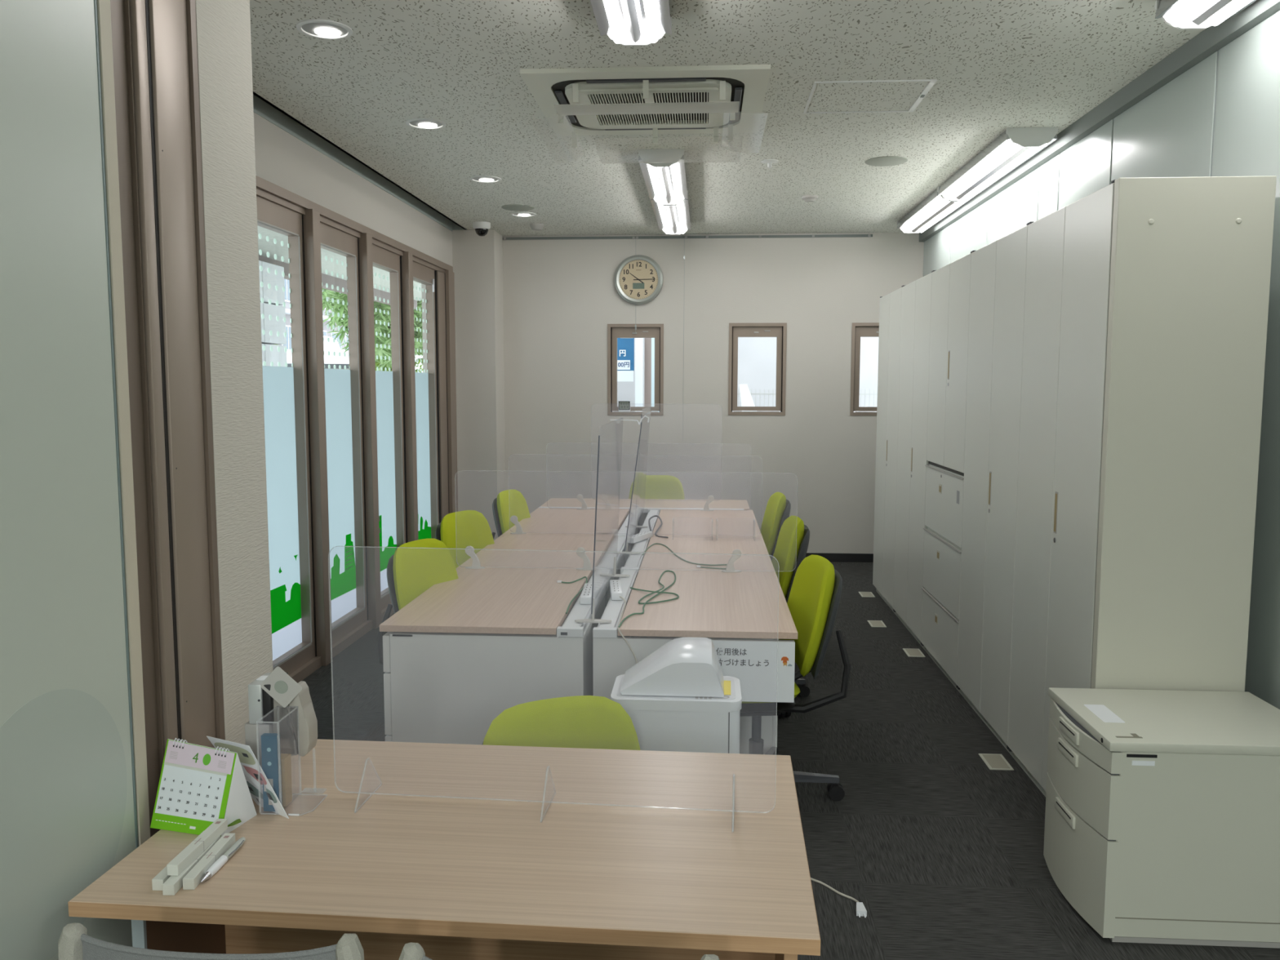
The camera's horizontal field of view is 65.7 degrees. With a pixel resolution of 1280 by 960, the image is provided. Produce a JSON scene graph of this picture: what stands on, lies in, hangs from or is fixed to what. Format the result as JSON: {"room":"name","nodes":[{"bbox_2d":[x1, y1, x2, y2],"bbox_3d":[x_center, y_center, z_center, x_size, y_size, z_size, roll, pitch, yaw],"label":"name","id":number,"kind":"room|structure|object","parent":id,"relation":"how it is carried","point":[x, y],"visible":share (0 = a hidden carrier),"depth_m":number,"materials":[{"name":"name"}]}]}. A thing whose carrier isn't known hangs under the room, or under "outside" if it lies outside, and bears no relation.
{"room":"office","nodes":[
{"label":"office","id":0,"kind":"room"},
{"bbox_2d":[0,0,138,959],"bbox_3d":[-1.244,0.390,-2.642,0.031,2.829,8.912,0,6,4],"label":"wall panel","id":1,"kind":"object","parent":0,"point":[68,811],"visible":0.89,"depth_m":1.60,"materials":[{"name":"grey"}]},
{"bbox_2d":[0,688,126,959],"bbox_3d":[-0.952,0.557,1.592,0.001,0.434,0.434,0,6,4],"label":"print","id":2,"kind":"object","parent":1,"relation":"attached to","point":[63,752],"depth_m":1.61,"materials":[{"name":"grey"}]},
{"bbox_2d":[97,0,150,846],"bbox_3d":[-0.948,-0.040,1.800,0.032,2.829,0.033,0,6,4],"label":"door frame","id":3,"kind":"structure","parent":1,"relation":"attached to","point":[104,10],"depth_m":1.79,"materials":[{"name":"beige metal"}]},
{"bbox_2d":[195,0,273,744],"bbox_3d":[-1.004,-0.084,2.250,0.200,2.829,0.248,0,6,4],"label":"wall","id":4,"kind":"structure","parent":0,"point":[224,41],"depth_m":2.21,"materials":[{"name":"white paint"}]},
{"bbox_2d":[253,112,453,266],"bbox_3d":[-1.833,-0.391,5.461,0.120,2.818,5.980,0,6,4],"label":"wall","id":5,"kind":"structure","parent":0,"point":[283,160],"depth_m":5.75,"materials":[{"name":"white paint"}]},
{"bbox_2d":[255,175,457,683],"bbox_3d":[-1.745,-0.289,6.003,0.125,2.512,4.650,0,6,4],"label":"window","id":6,"kind":"structure","parent":5,"relation":"in","point":[285,388],"depth_m":5.36,"materials":[{"name":"brown metal"}]},
{"bbox_2d":[278,554,297,573],"bbox_3d":[-1.844,0.440,5.197,0.001,0.061,0.244,0,6,4],"label":"print","id":7,"kind":"object","parent":6,"relation":"attached to","point":[287,563],"depth_m":5.20},
{"bbox_2d":[320,222,367,644],"bbox_3d":[-1.776,-0.260,5.810,0.059,2.380,0.735,0,6,4],"label":"window","id":8,"kind":"structure","parent":6,"relation":"attached to","point":[343,387],"depth_m":6.01,"materials":[{"name":"clear glass"}]},
{"bbox_2d":[372,244,405,610],"bbox_3d":[-1.721,-0.340,6.634,0.059,2.380,0.735,0,6,4],"label":"window","id":9,"kind":"structure","parent":6,"relation":"attached to","point":[388,384],"depth_m":6.85,"materials":[{"name":"clear glass"}]},
{"bbox_2d":[413,261,439,539],"bbox_3d":[-1.658,-0.423,7.500,0.070,2.380,0.760,0,6,4],"label":"window","id":10,"kind":"structure","parent":6,"relation":"attached to","point":[425,383],"depth_m":7.74,"materials":[{"name":"clear glass"}]},
{"bbox_2d":[421,229,505,540],"bbox_3d":[-1.520,-0.701,8.607,0.625,2.830,0.370,0,6,4],"label":"wall pillar","id":11,"kind":"structure","parent":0,"point":[477,260],"depth_m":8.41,"materials":[{"name":"white paint"}]},
{"bbox_2d":[502,232,924,553],"bbox_3d":[0.304,-0.711,8.731,4.250,2.830,0.160,0,6,4],"label":"wall","id":12,"kind":"structure","parent":0,"point":[561,296],"depth_m":8.62,"materials":[{"name":"white paint"}]},
{"bbox_2d":[607,324,663,415],"bbox_3d":[-0.037,-0.966,8.696,0.490,0.795,0.106,0,6,4],"label":"window","id":13,"kind":"structure","parent":12,"relation":"in","point":[615,331],"depth_m":8.66,"materials":[{"name":"brown metal"}]},
{"bbox_2d":[614,254,663,304],"bbox_3d":[-0.011,-1.728,8.544,0.424,0.424,0.045,0,6,4],"label":"wall clock","id":14,"kind":"object","parent":12,"relation":"attached to","point":[638,278],"visible":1,"depth_m":8.54,"materials":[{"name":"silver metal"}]},
{"bbox_2d":[502,234,872,239],"bbox_3d":[0.390,-2.082,8.498,3.170,0.025,0.028,0,6,4],"label":"rail","id":15,"kind":"object","parent":12,"relation":"attached to","point":[818,235],"visible":1,"depth_m":8.49,"materials":[{"name":"grey metal"}]},
{"bbox_2d":[728,323,786,415],"bbox_3d":[1.019,-0.963,8.626,0.495,0.795,0.106,0,6,4],"label":"window","id":16,"kind":"structure","parent":12,"relation":"in","point":[779,331],"depth_m":8.59,"materials":[{"name":"brown metal"}]},
{"bbox_2d":[805,552,873,562],"bbox_3d":[0.598,0.671,8.759,3.605,0.075,0.012,0,6,4],"label":"baseboard","id":17,"kind":"structure","parent":12,"relation":"attached to","point":[847,557],"depth_m":8.67,"materials":[{"name":"black plastic"}]},
{"bbox_2d":[849,322,879,415],"bbox_3d":[2.061,-0.955,8.557,0.485,0.795,0.106,0,6,4],"label":"window","id":18,"kind":"structure","parent":12,"relation":"in","point":[859,330],"depth_m":8.54,"materials":[{"name":"brown metal"}]},
{"bbox_2d":[249,0,1205,235],"bbox_3d":[-0.044,-1.396,0.613,3.850,0.100,15.880,0,6,4],"label":"ceiling","id":19,"kind":"structure","parent":0,"point":[997,65],"depth_m":4.27,"materials":[{"name":"tile"}]},
{"bbox_2d":[296,18,352,39],"bbox_3d":[-1.144,-1.633,3.593,0.196,0.006,0.196,0,6,4],"label":"recessed light","id":20,"kind":"object","parent":19,"relation":"in","point":[315,28],"visible":1,"depth_m":3.59,"materials":[{"name":"white metal"}]},
{"bbox_2d":[253,92,466,231],"bbox_3d":[-2.091,-1.417,0.797,0.300,0.300,15.980,0,6,4],"label":"ceiling slot","id":21,"kind":"structure","parent":19,"relation":"attached to","point":[269,113],"depth_m":5.71,"materials":[{"name":"grey metal"}]},
{"bbox_2d":[405,118,446,128],"bbox_3d":[-1.057,-1.759,4.894,0.196,0.006,0.196,0,6,4],"label":"recessed light","id":22,"kind":"object","parent":19,"relation":"in","point":[421,123],"visible":1,"depth_m":4.89,"materials":[{"name":"white metal"}]},
{"bbox_2d":[472,221,490,236],"bbox_3d":[-1.267,-2.003,7.925,0.140,0.106,0.140,0,6,4],"label":"dome camera","id":23,"kind":"object","parent":19,"relation":"attached to","point":[482,228],"visible":1,"depth_m":7.88,"materials":[{"name":"white plastic"}]},
{"bbox_2d":[590,0,671,46],"bbox_3d":[-0.056,-1.515,2.847,0.252,0.094,1.300,0,6,4],"label":"ceiling light","id":24,"kind":"object","parent":19,"relation":"attached to","point":[626,23],"visible":1,"depth_m":3.32,"materials":[{"name":"grey plastic"}]},
{"bbox_2d":[520,64,770,151],"bbox_3d":[0.053,-1.671,4.643,1.050,0.130,1.250,0,6,4],"label":"air conditioner","id":25,"kind":"object","parent":19,"relation":"attached to","point":[714,100],"visible":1,"depth_m":4.25,"materials":[{"name":"white plastic"}]},
{"bbox_2d":[578,87,718,128],"bbox_3d":[0.051,-1.703,4.524,0.604,0.025,0.604,0,6,4],"label":"grille","id":26,"kind":"object","parent":25,"relation":"attached to","point":[611,95],"depth_m":4.43,"materials":[{"name":"white plastic"}]},
{"bbox_2d":[638,148,688,204],"bbox_3d":[0.154,-1.821,6.011,0.252,0.094,1.170,0,6,4],"label":"ceiling light","id":27,"kind":"object","parent":19,"relation":"attached to","point":[663,171],"visible":1,"depth_m":5.76,"materials":[{"name":"grey plastic"}]},
{"bbox_2d":[650,194,690,234],"bbox_3d":[0.237,-1.942,7.257,0.252,0.094,1.300,0,6,4],"label":"ceiling light","id":28,"kind":"object","parent":19,"relation":"attached to","point":[671,219],"visible":0.84,"depth_m":7.23,"materials":[{"name":"grey plastic"}]},
{"bbox_2d":[803,79,937,113],"bbox_3d":[1.013,-1.710,4.431,0.512,0.008,0.485,0,6,4],"label":"access hatch","id":29,"kind":"object","parent":19,"relation":"attached to","point":[874,95],"visible":1,"depth_m":4.41,"materials":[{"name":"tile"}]},
{"bbox_2d":[864,155,907,166],"bbox_3d":[1.417,-1.832,5.699,0.240,0.008,0.240,0,6,4],"label":"ceiling speaker","id":30,"kind":"object","parent":19,"relation":"attached to","point":[886,161],"visible":1,"depth_m":5.67,"materials":[{"name":"grey metal"}]},
{"bbox_2d":[897,186,976,233],"bbox_3d":[2.108,-1.927,7.134,0.252,0.094,1.380,0,6,4],"label":"ceiling light","id":31,"kind":"object","parent":19,"relation":"attached to","point":[935,207],"visible":0.85,"depth_m":7.07,"materials":[{"name":"grey plastic"}]},
{"bbox_2d":[937,127,1057,200],"bbox_3d":[2.012,-1.788,5.694,0.252,0.094,1.480,0,6,4],"label":"ceiling light","id":32,"kind":"object","parent":19,"relation":"attached to","point":[1013,147],"visible":1,"depth_m":5.39,"materials":[{"name":"grey"}]},
{"bbox_2d":[1155,0,1256,29],"bbox_3d":[1.812,-1.496,2.680,0.252,0.094,1.290,0,6,4],"label":"ceiling light","id":33,"kind":"object","parent":19,"relation":"attached to","point":[1179,14],"visible":1,"depth_m":3.23,"materials":[{"name":"grey plastic"}]},
{"bbox_2d":[302,561,1279,959],"bbox_3d":[-0.146,1.509,1.012,4.800,0.100,16.100,0,6,4],"label":"floor","id":34,"kind":"structure","parent":0,"point":[941,850],"depth_m":3.61,"materials":[{"name":"grey carpet"}]},
{"bbox_2d":[57,922,364,959],"bbox_3d":[-0.543,0.981,1.491,0.408,0.844,0.503,0,6,4],"label":"mesh chair","id":35,"kind":"object","parent":34,"relation":"on","point":[74,943],"visible":1,"depth_m":1.26,"materials":[{"name":"grey plastic"}]},
{"bbox_2d":[377,538,458,664],"bbox_3d":[-0.710,0.712,4.018,0.645,0.905,0.640,2,6,21],"label":"office chair","id":36,"kind":"object","parent":34,"relation":"on","point":[415,566],"visible":0.22,"depth_m":4.01,"materials":[{"name":"green fabric"}]},
{"bbox_2d":[67,738,820,959],"bbox_3d":[-0.292,1.007,1.945,1.197,0.720,0.745,1,6,5],"label":"desk","id":37,"kind":"object","parent":34,"relation":"on","point":[633,855],"visible":0.82,"depth_m":1.78,"materials":[{"name":"brown wood"}]},
{"bbox_2d":[151,835,199,890],"bbox_3d":[-0.789,0.657,1.716,0.020,0.019,0.180,0,6,2],"label":"box","id":38,"kind":"object","parent":37,"relation":"on","point":[159,879],"visible":0.29,"depth_m":1.63,"materials":[{"name":"white"}]},
{"bbox_2d":[162,835,220,895],"bbox_3d":[-0.766,0.658,1.699,0.020,0.019,0.176,0,6,0],"label":"box","id":39,"kind":"object","parent":37,"relation":"on","point":[173,884],"visible":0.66,"depth_m":1.63,"materials":[{"name":"white"}]},
{"bbox_2d":[166,818,227,875],"bbox_3d":[-0.768,0.636,1.723,0.020,0.019,0.175,0,6,3],"label":"box","id":40,"kind":"object","parent":39,"relation":"on","point":[191,852],"visible":1,"depth_m":1.71,"materials":[{"name":"white cardboard"}]},
{"bbox_2d":[150,737,257,836],"bbox_3d":[-0.825,0.572,1.877,0.171,0.157,0.104,2,6,16],"label":"desk calendar","id":41,"kind":"object","parent":37,"relation":"on","point":[197,784],"visible":1,"depth_m":1.86,"materials":[{"name":"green paper"}]},
{"bbox_2d":[164,740,235,774],"bbox_3d":[-0.831,0.523,1.868,0.146,0.047,0.043,0,6,4],"label":"print","id":42,"kind":"object","parent":41,"relation":"on","point":[181,757],"depth_m":1.87,"materials":[{"name":"pink"}]},
{"bbox_2d":[182,833,235,889],"bbox_3d":[-0.743,0.657,1.712,0.020,0.019,0.167,0,6,0],"label":"box","id":43,"kind":"object","parent":37,"relation":"on","point":[193,878],"visible":0.92,"depth_m":1.69,"materials":[{"name":"white cardboard"}]},
{"bbox_2d":[200,836,245,882],"bbox_3d":[-0.723,0.659,1.718,0.017,0.015,0.153,0,6,4],"label":"ballpoint pen","id":44,"kind":"object","parent":37,"relation":"on","point":[215,868],"visible":1,"depth_m":1.71,"materials":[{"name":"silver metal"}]},
{"bbox_2d":[206,736,288,818],"bbox_3d":[-0.767,0.577,1.942,0.219,0.132,0.028,4,7,32],"label":"card","id":45,"kind":"object","parent":37,"relation":"on","point":[255,776],"visible":0.8,"depth_m":1.93,"materials":[{"name":"white paper"}]},
{"bbox_2d":[214,742,255,764],"bbox_3d":[-0.795,0.536,1.944,0.124,0.034,0.006,4,7,32],"label":"print","id":46,"kind":"object","parent":45,"relation":"on","point":[246,755],"depth_m":1.93,"materials":[{"name":"green"}]},
{"bbox_2d":[242,764,266,785],"bbox_3d":[-0.768,0.574,1.938,0.116,0.032,0.007,4,7,33],"label":"print","id":47,"kind":"object","parent":45,"relation":"on","point":[254,775],"depth_m":1.92,"materials":[{"name":"red"}]},
{"bbox_2d":[241,752,273,804],"bbox_3d":[-0.740,0.584,1.927,0.072,0.106,0.040,0,6,4],"label":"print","id":48,"kind":"object","parent":45,"relation":"attached to","point":[255,776],"depth_m":1.93,"materials":[{"name":"white paper"}]},
{"bbox_2d":[246,781,276,803],"bbox_3d":[-0.743,0.608,1.932,0.110,0.030,0.007,4,7,34],"label":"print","id":49,"kind":"object","parent":45,"relation":"attached to","point":[255,788],"depth_m":1.93,"materials":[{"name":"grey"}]},
{"bbox_2d":[244,672,288,768],"bbox_3d":[-0.767,0.519,2.030,0.066,0.233,0.090,0,6,4],"label":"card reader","id":50,"kind":"object","parent":37,"relation":"on","point":[261,715],"visible":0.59,"depth_m":1.98,"materials":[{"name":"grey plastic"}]},
{"bbox_2d":[260,666,317,756],"bbox_3d":[-0.700,0.504,2.010,0.112,0.266,0.060,0,6,4],"label":"thermometer","id":51,"kind":"object","parent":37,"relation":"on","point":[297,726],"visible":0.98,"depth_m":1.99,"materials":[{"name":"grey plastic"}]},
{"bbox_3d":[-0.683,0.551,1.950,0.099,0.185,0.096,0,6,4],"label":"brochure holder","id":52,"kind":"object","parent":37,"relation":"on","visible":0},
{"bbox_2d":[261,733,282,811],"bbox_3d":[-0.714,0.567,1.919,0.031,0.150,0.016,0,6,4],"label":"brochure","id":53,"kind":"object","parent":52,"relation":"in","point":[270,742],"visible":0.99,"depth_m":1.91,"materials":[{"name":"blue paper"}]},
{"bbox_2d":[263,778,276,804],"bbox_3d":[-0.715,0.603,1.915,0.024,0.052,0.001,0,6,4],"label":"print","id":54,"kind":"object","parent":53,"relation":"attached to","point":[273,782],"depth_m":1.91,"materials":[{"name":"grey paper"}]},
{"bbox_2d":[280,753,292,806],"bbox_3d":[-0.710,0.591,1.952,0.034,0.096,0.030,0,6,4],"label":"brochure","id":55,"kind":"object","parent":52,"relation":"in","point":[286,763],"visible":0.43,"depth_m":1.94,"materials":[{"name":"beige paper"}]},
{"bbox_2d":[435,510,494,568],"bbox_3d":[-0.702,0.624,4.922,0.641,0.905,0.621,3,6,25],"label":"office chair","id":56,"kind":"object","parent":34,"relation":"on","point":[460,530],"visible":0.22,"depth_m":4.98,"materials":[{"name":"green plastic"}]},
{"bbox_2d":[379,565,607,744],"bbox_3d":[-0.511,0.794,3.991,0.708,0.748,1.130,0,6,4],"label":"desk","id":57,"kind":"object","parent":34,"relation":"on","point":[478,645],"depth_m":3.44,"materials":[{"name":"white wood"}]},
{"bbox_2d":[465,470,797,572],"bbox_3d":[-0.070,0.183,4.412,1.525,0.443,0.040,0,6,4],"label":"screen","id":58,"kind":"object","parent":57,"relation":"on","point":[469,550],"visible":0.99,"depth_m":4.43,"materials":[{"name":"clear plastic"}]},
{"bbox_2d":[492,488,530,539],"bbox_3d":[-0.582,0.521,5.991,0.645,0.905,0.637,1,6,14],"label":"office chair","id":59,"kind":"object","parent":34,"relation":"on","point":[508,504],"visible":0.23,"depth_m":5.92,"materials":[{"name":"green fabric"}]},
{"bbox_2d":[460,533,626,617],"bbox_3d":[-0.441,0.705,5.051,0.708,0.720,0.998,0,6,4],"label":"desk","id":60,"kind":"object","parent":34,"relation":"on","point":[528,549],"visible":0.21,"depth_m":4.97,"materials":[{"name":"white"}]},
{"bbox_2d":[398,942,719,959],"bbox_3d":[-0.090,0.989,1.461,0.420,0.835,0.503,0,6,4],"label":"mesh chair","id":61,"kind":"object","parent":34,"relation":"on","point":[411,951],"visible":1,"depth_m":1.25,"materials":[{"name":"white plastic"}]},
{"bbox_2d":[482,695,639,750],"bbox_3d":[-0.143,0.953,2.314,0.618,0.754,0.641,-2,6,-23],"label":"office chair","id":62,"kind":"object","parent":34,"relation":"on","point":[580,722],"visible":0.12,"depth_m":2.50,"materials":[{"name":"green fabric"}]},
{"bbox_2d":[504,507,639,563],"bbox_3d":[-0.371,0.603,6.109,0.708,0.720,1.128,0,6,4],"label":"desk","id":63,"kind":"object","parent":34,"relation":"on","point":[542,520],"visible":0.22,"depth_m":5.98,"materials":[{"name":"white"}]},
{"bbox_2d":[625,405,650,527],"bbox_3d":[0.003,-0.100,6.061,0.130,0.689,0.861,0,6,4],"label":"screen","id":64,"kind":"object","parent":63,"relation":"on","point":[646,410],"visible":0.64,"depth_m":6.21,"materials":[{"name":"clear plastic"}]},
{"bbox_2d":[538,497,750,532],"bbox_3d":[0.041,0.522,6.932,1.420,0.722,0.565,0,6,4],"label":"desk","id":65,"kind":"object","parent":34,"relation":"on","point":[568,503],"visible":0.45,"depth_m":6.84,"materials":[{"name":"brown wood"}]},
{"bbox_2d":[628,475,684,499],"bbox_3d":[0.135,0.407,7.489,0.637,0.844,0.645,0,6,1],"label":"office chair","id":66,"kind":"object","parent":34,"relation":"on","point":[657,486],"visible":0.12,"depth_m":7.65,"materials":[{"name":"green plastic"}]},
{"bbox_2d":[610,636,742,753],"bbox_3d":[0.103,0.870,2.819,0.390,0.824,0.255,0,6,4],"label":"paper shredder","id":67,"kind":"object","parent":34,"relation":"on","point":[677,698],"visible":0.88,"depth_m":2.69,"materials":[{"name":"white plastic"}]},
{"bbox_2d":[620,636,724,697],"bbox_3d":[0.093,0.520,2.791,0.284,0.121,0.193,0,6,4],"label":"hood","id":68,"kind":"object","parent":67,"relation":"attached to","point":[684,666],"depth_m":2.70,"materials":[{"name":"white plastic"}]},
{"bbox_2d":[592,568,797,699],"bbox_3d":[0.216,0.799,3.945,0.704,0.748,1.128,0,6,4],"label":"desk","id":69,"kind":"object","parent":34,"relation":"on","point":[710,602],"depth_m":3.60,"materials":[{"name":"white"}]},
{"bbox_2d":[574,417,629,622],"bbox_3d":[-0.134,0.112,3.896,0.130,0.685,0.961,0,6,4],"label":"screen","id":70,"kind":"object","parent":69,"relation":"on","point":[610,438],"visible":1,"depth_m":3.78,"materials":[{"name":"clear plastic"}]},
{"bbox_2d":[617,570,679,627],"bbox_3d":[0.052,0.449,3.887,0.204,0.014,1.041,0,6,4],"label":"cable","id":71,"kind":"object","parent":69,"relation":"on","point":[673,582],"visible":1,"depth_m":3.89,"materials":[{"name":"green plastic"}]},
{"bbox_2d":[711,640,795,702],"bbox_3d":[0.351,0.648,3.352,0.341,0.208,0.003,0,6,4],"label":"notice sheet","id":72,"kind":"object","parent":69,"relation":"attached to","point":[758,666],"visible":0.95,"depth_m":3.35,"materials":[{"name":"white paper"}]},
{"bbox_2d":[621,530,774,638],"bbox_3d":[0.276,0.695,5.003,0.725,0.753,0.998,0,6,4],"label":"desk","id":73,"kind":"object","parent":34,"relation":"on","point":[702,549],"depth_m":4.91,"materials":[{"name":"white"}]},
{"bbox_2d":[617,412,650,556],"bbox_3d":[-0.039,0.002,5.057,0.151,0.680,0.721,0,6,4],"label":"screen","id":74,"kind":"object","parent":73,"relation":"on","point":[644,429],"visible":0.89,"depth_m":4.96,"materials":[{"name":"clear plastic"}]},
{"bbox_2d":[639,509,762,536],"bbox_3d":[0.362,0.608,6.061,0.693,0.720,1.128,0,6,4],"label":"desk","id":75,"kind":"object","parent":34,"relation":"on","point":[686,522],"visible":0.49,"depth_m":5.95,"materials":[{"name":"white"}]},
{"bbox_2d":[674,636,778,754],"bbox_3d":[0.366,0.843,4.261,0.425,0.600,0.390,0,6,4],"label":"desk leg","id":76,"kind":"object","parent":34,"relation":"on","point":[769,723],"visible":0.12,"depth_m":4.08,"materials":[{"name":"white metal"}]},
{"bbox_2d":[760,492,791,560],"bbox_3d":[0.597,0.531,5.905,0.645,0.905,0.637,0,6,1],"label":"office chair","id":77,"kind":"object","parent":34,"relation":"on","point":[778,507],"visible":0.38,"depth_m":5.72,"materials":[{"name":"green fabric"}]},
{"bbox_2d":[771,515,809,718],"bbox_3d":[0.525,0.632,4.859,0.642,0.905,0.626,0,6,1],"label":"office chair","id":78,"kind":"object","parent":34,"relation":"on","point":[789,552],"visible":0.36,"depth_m":4.66,"materials":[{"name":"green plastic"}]},
{"bbox_2d":[740,554,851,801],"bbox_3d":[0.445,0.746,3.687,0.645,0.905,0.637,0,6,-4],"label":"office chair","id":79,"kind":"object","parent":34,"relation":"on","point":[815,595],"visible":0.49,"depth_m":3.56,"materials":[{"name":"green fabric"}]},
{"bbox_2d":[810,877,866,917],"bbox_3d":[0.522,1.260,2.988,0.295,0.016,0.265,0,6,4],"label":"cable","id":80,"kind":"object","parent":34,"relation":"on","point":[861,910],"visible":0.73,"depth_m":2.95,"materials":[{"name":"beige plastic"}]},
{"bbox_2d":[872,286,902,616],"bbox_3d":[1.957,-0.211,6.933,0.468,2.188,0.827,0,6,4],"label":"tall cabinet","id":81,"kind":"object","parent":34,"relation":"on","point":[890,306],"visible":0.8,"depth_m":6.91,"materials":[{"name":"white metal"}]},
{"bbox_2d":[893,271,932,650],"bbox_3d":[1.901,-0.130,6.093,0.468,2.188,0.857,0,6,4],"label":"tall cabinet","id":82,"kind":"object","parent":34,"relation":"on","point":[916,304],"visible":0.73,"depth_m":6.06,"materials":[{"name":"white metal"}]},
{"bbox_2d":[920,251,972,695],"bbox_3d":[1.843,-0.048,5.254,0.472,2.188,0.827,0,6,4],"label":"tall cabinet","id":83,"kind":"object","parent":34,"relation":"on","point":[950,283],"visible":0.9,"depth_m":5.21,"materials":[{"name":"white metal"}]},
{"bbox_2d":[956,222,1028,758],"bbox_3d":[1.790,0.032,4.425,0.468,2.188,0.837,0,6,4],"label":"tall cabinet","id":84,"kind":"object","parent":34,"relation":"on","point":[997,268],"visible":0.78,"depth_m":4.38,"materials":[{"name":"white metal"}]},
{"bbox_2d":[978,753,1013,770],"bbox_3d":[1.467,1.161,4.083,0.096,0.005,0.170,0,6,4],"label":"floor outlet","id":85,"kind":"object","parent":34,"relation":"on","point":[993,762],"visible":1,"depth_m":4.07,"materials":[{"name":"grey plastic"}]},
{"bbox_2d":[1008,179,1115,796],"bbox_3d":[1.735,0.112,3.596,0.468,2.188,0.827,0,6,4],"label":"tall cabinet","id":86,"kind":"object","parent":34,"relation":"on","point":[1068,261],"visible":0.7,"depth_m":3.56,"materials":[{"name":"white metal"}]},
{"bbox_2d":[1043,687,1279,948],"bbox_3d":[1.595,0.982,2.953,0.648,0.581,0.493,0,6,4],"label":"drawer pedestal","id":87,"kind":"object","parent":34,"relation":"on","point":[1162,811],"visible":1,"depth_m":2.73,"materials":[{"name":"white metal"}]},
{"bbox_2d":[1090,175,1276,691],"bbox_3d":[1.707,0.157,3.158,0.466,2.184,0.052,0,6,4],"label":"end panel","id":88,"kind":"object","parent":34,"relation":"on","point":[1189,283],"visible":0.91,"depth_m":3.11,"materials":[{"name":"grey metal"}]},
{"bbox_2d":[923,10,1279,709],"bbox_3d":[1.935,0.078,0.624,0.120,2.830,15.880,0,6,4],"label":"wall","id":89,"kind":"structure","parent":0,"point":[1220,117],"depth_m":3.52,"materials":[{"name":"grey paint"}]},
{"bbox_2d":[919,0,1279,241],"bbox_3d":[1.867,-1.291,0.496,0.060,0.080,15.880,0,6,4],"label":"channel","id":90,"kind":"object","parent":89,"relation":"attached to","point":[1211,39],"visible":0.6,"depth_m":4.16,"materials":[{"name":"grey metal"}]},
{"bbox_3d":[-1.857,0.355,-2.284,1.200,2.829,9.550,0,6,4],"label":"wall","id":91,"kind":"structure","parent":0,"visible":0},
{"bbox_2d":[110,0,225,837],"bbox_3d":[-0.953,-0.056,1.967,0.059,2.829,0.312,0,6,4],"label":"frame","id":92,"kind":"object","parent":91,"relation":"attached to","point":[154,42],"visible":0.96,"depth_m":1.96,"materials":[{"name":"brown metal"}]},
{"label":"outside","id":93,"kind":"structure","parent":0,"visible":0},
{"bbox_3d":[-23.798,-1.467,34.165,68.000,0.050,75.000,0,6,4],"label":"ground","id":94,"kind":"structure","parent":93,"visible":0},
{"bbox_2d":[258,260,287,367],"bbox_3d":[-3.683,-0.509,9.082,0.550,2.948,0.950,0,6,4],"label":"stone pillar","id":95,"kind":"structure","parent":94,"relation":"on","point":[272,309],"depth_m":9.16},
{"bbox_2d":[257,225,422,309],"bbox_3d":[-2.733,-2.065,7.785,1.990,0.500,12.500,0,6,4],"label":"canopy","id":96,"kind":"object","parent":95,"relation":"on","point":[264,246],"visible":0.06,"depth_m":10.17,"materials":[{"name":"grey concrete"}]},
{"bbox_2d":[278,279,348,351],"bbox_3d":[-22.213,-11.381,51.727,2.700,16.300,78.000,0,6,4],"label":"apartment building","id":97,"kind":"structure","parent":94,"relation":"on","point":[286,282],"depth_m":59.48,"materials":[{"name":"grey"}]},
{"bbox_2d":[286,335,387,369],"bbox_3d":[-6.981,-1.708,21.645,3.240,2.900,3.240,0,6,4],"label":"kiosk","id":98,"kind":"object","parent":94,"relation":"on","point":[332,360],"visible":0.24,"depth_m":20.62,"materials":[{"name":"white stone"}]},
{"bbox_2d":[321,288,422,371],"bbox_3d":[-3.868,-2.641,15.993,2.617,5.865,6.137,0,6,4],"label":"tree","id":99,"kind":"object","parent":94,"relation":"on","point":[340,308],"visible":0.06,"depth_m":14.58,"materials":[{"name":"green plant"}]},
{"bbox_2d":[617,337,634,381],"bbox_3d":[-0.332,-0.355,10.596,0.540,2.360,0.088,0,6,4],"label":"street sign","id":100,"kind":"object","parent":94,"relation":"on","point":[625,346],"visible":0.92,"depth_m":10.46,"materials":[{"name":"blue"}]},
{"bbox_2d":[635,337,643,411],"bbox_3d":[-0.010,-0.915,10.474,0.080,3.500,0.080,0,6,4],"label":"pole","id":101,"kind":"object","parent":94,"relation":"on","point":[638,341],"visible":0.11,"depth_m":10.42,"materials":[{"name":"white plastic"}]},
{"bbox_2d":[644,337,651,406],"bbox_3d":[0.087,-0.929,10.617,0.075,3.500,0.080,0,6,4],"label":"pole","id":102,"kind":"object","parent":94,"relation":"on","point":[647,362],"visible":0.08,"depth_m":10.56,"materials":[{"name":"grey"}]},
{"bbox_2d":[651,337,659,412],"bbox_3d":[0.188,-0.890,10.222,0.140,3.500,0.100,0,6,4],"label":"drain pipe","id":103,"kind":"object","parent":94,"relation":"on","point":[652,339],"visible":0.04,"depth_m":10.16,"materials":[{"name":"white"}]},
{"bbox_2d":[612,337,879,412],"bbox_3d":[1.909,-1.893,11.269,6.700,5.300,0.200,0,6,4],"label":"wall","id":104,"kind":"structure","parent":94,"relation":"on","point":[757,356],"depth_m":11.26,"materials":[{"name":"concrete"}]},
{"bbox_2d":[738,384,756,411],"bbox_3d":[1.120,-0.062,10.240,0.210,1.850,0.100,0,6,4],"label":"signboard","id":105,"kind":"object","parent":94,"relation":"on","point":[746,399],"visible":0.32,"depth_m":10.12,"materials":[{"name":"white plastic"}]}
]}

